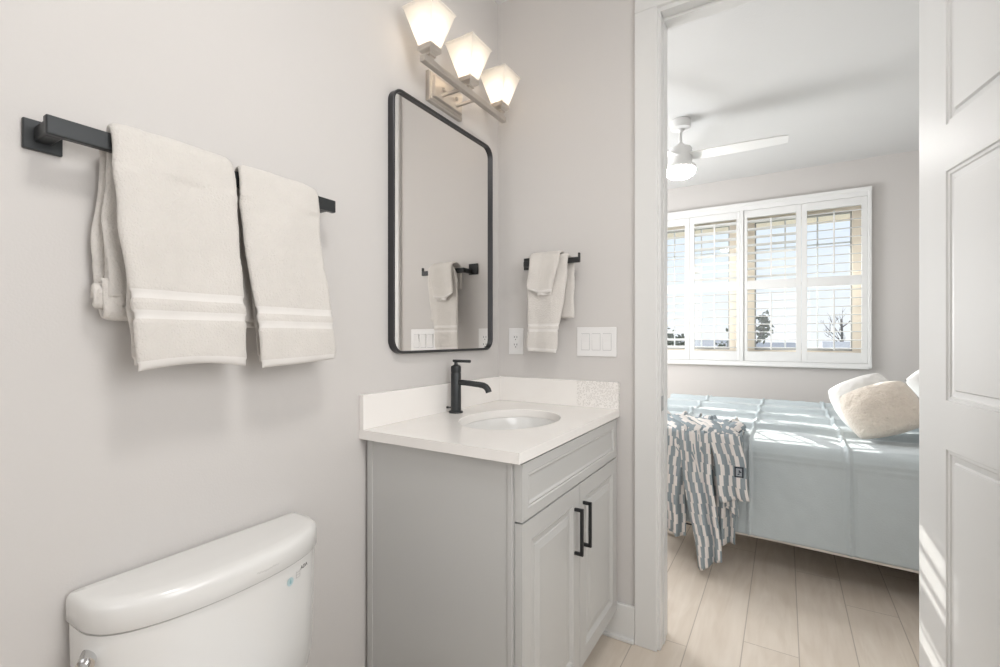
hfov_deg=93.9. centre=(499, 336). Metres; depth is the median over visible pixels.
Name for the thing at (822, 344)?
house
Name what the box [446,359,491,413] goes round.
faucet
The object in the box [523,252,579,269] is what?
bar
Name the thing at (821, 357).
window shutter
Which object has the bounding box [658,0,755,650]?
door frame
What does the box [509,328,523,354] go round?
outlet
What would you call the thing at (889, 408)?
throw pillow
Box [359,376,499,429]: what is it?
backsplash
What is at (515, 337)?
receptacle
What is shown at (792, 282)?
window shutter
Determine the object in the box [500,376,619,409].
backsplash
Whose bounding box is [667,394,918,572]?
coverlet
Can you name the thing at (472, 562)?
vanity cabinet
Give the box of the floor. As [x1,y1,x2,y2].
[582,524,918,666]
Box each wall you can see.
[0,0,497,666]
[498,0,634,605]
[667,150,918,402]
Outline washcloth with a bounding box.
[526,250,564,295]
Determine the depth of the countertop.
1.62 m
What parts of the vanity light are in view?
lamp shade, arm, arm, lamp shade, lamp shade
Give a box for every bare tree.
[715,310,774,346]
[821,309,849,341]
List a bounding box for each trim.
[635,0,678,651]
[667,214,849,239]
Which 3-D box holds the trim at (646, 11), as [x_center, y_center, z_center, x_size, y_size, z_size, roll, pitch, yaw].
[0.945,-0.071,1.576,0.976,2.543,0.018,0,0,31]
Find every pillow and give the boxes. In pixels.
[828,373,887,428]
[840,381,918,438]
[905,370,918,396]
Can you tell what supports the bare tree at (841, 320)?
on the ground
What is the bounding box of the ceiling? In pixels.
[495,0,918,189]
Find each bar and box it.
[21,114,335,212]
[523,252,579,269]
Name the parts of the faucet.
lever handle, spout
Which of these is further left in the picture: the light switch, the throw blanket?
the light switch
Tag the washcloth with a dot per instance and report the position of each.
(543, 266)
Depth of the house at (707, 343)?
29.10 m
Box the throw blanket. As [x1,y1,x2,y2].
[667,410,749,570]
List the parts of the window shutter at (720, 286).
tilt rod, tilt rod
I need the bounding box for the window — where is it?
[667,205,860,354]
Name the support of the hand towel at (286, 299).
hanging from the towel bar at (47, 136)
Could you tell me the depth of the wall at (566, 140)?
1.96 m
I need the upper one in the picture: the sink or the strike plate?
the strike plate
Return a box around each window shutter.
[667,218,689,358]
[690,212,739,360]
[744,204,800,361]
[802,196,867,363]
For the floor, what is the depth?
2.02 m
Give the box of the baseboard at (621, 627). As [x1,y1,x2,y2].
[602,601,634,644]
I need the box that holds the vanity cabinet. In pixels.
[367,419,616,666]
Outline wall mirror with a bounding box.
[388,89,492,353]
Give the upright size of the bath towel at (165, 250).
0.466 m
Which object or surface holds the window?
in the wall at (893, 179)
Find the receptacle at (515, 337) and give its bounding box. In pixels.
[512,334,518,348]
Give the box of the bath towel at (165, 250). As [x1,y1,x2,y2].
[90,123,246,371]
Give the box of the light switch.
[577,327,616,356]
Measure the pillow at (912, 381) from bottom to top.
0.441 m
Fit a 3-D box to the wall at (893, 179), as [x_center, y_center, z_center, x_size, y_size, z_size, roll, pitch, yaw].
[2.148,-0.170,4.757,4.110,2.740,0.200,0,0,31]
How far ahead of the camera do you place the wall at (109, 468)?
1.04 m
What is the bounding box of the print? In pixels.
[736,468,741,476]
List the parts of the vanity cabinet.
frame, cabinet door, drawer, handle, handle, cabinet door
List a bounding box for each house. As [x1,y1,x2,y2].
[679,340,727,347]
[756,342,801,348]
[818,341,849,347]
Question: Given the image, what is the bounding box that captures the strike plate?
[661,396,663,410]
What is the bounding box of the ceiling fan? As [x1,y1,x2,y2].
[667,117,788,179]
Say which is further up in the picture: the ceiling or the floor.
the ceiling
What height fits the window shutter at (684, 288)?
1.434 m
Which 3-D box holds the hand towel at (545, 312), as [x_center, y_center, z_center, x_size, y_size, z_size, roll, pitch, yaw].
[0.210,-0.140,1.959,0.199,0.411,0.068,0,0,31]
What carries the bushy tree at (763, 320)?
on the ground
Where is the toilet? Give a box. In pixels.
[66,512,316,666]
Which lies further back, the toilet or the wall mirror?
the wall mirror
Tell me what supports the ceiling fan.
hanging from the ceiling
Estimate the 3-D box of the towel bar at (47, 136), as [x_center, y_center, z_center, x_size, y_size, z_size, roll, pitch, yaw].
[-0.643,-0.355,1.052,0.074,0.053,0.607,0,0,31]
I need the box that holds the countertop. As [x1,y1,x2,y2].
[359,376,619,464]
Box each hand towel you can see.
[235,165,335,367]
[526,253,574,352]
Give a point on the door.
(959, 40)
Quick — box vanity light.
[402,0,519,122]
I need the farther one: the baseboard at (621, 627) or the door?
the baseboard at (621, 627)
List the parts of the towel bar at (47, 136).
mount plate, bar post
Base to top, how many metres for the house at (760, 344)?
4.100 m
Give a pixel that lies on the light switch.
(591, 341)
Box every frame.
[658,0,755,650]
[667,186,871,368]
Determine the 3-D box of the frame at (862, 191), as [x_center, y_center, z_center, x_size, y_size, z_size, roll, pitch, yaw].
[2.330,-0.504,4.496,1.965,1.560,0.055,0,0,31]
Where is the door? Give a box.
[919,0,999,666]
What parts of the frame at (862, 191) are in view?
post, sill trim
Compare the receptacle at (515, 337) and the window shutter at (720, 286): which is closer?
the receptacle at (515, 337)
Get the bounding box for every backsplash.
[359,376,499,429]
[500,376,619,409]
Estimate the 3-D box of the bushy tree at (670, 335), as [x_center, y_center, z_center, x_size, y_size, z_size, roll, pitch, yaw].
[4.837,2.045,13.405,1.661,4.713,1.638,0,0,1]
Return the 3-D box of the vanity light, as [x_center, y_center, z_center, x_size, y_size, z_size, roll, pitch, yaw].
[-0.141,-0.984,1.771,0.182,0.220,0.582,0,0,31]
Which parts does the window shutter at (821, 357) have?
tilt rod, tilt rod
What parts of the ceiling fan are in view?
fan blade, light globe, fan blade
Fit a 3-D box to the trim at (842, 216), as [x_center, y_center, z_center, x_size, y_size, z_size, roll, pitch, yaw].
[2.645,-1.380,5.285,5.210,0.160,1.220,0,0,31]
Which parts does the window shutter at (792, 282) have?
tilt rod, tilt rod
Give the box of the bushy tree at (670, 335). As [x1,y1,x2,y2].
[667,326,684,345]
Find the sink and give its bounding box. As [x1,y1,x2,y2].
[463,417,555,429]
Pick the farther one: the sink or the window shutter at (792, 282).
the window shutter at (792, 282)

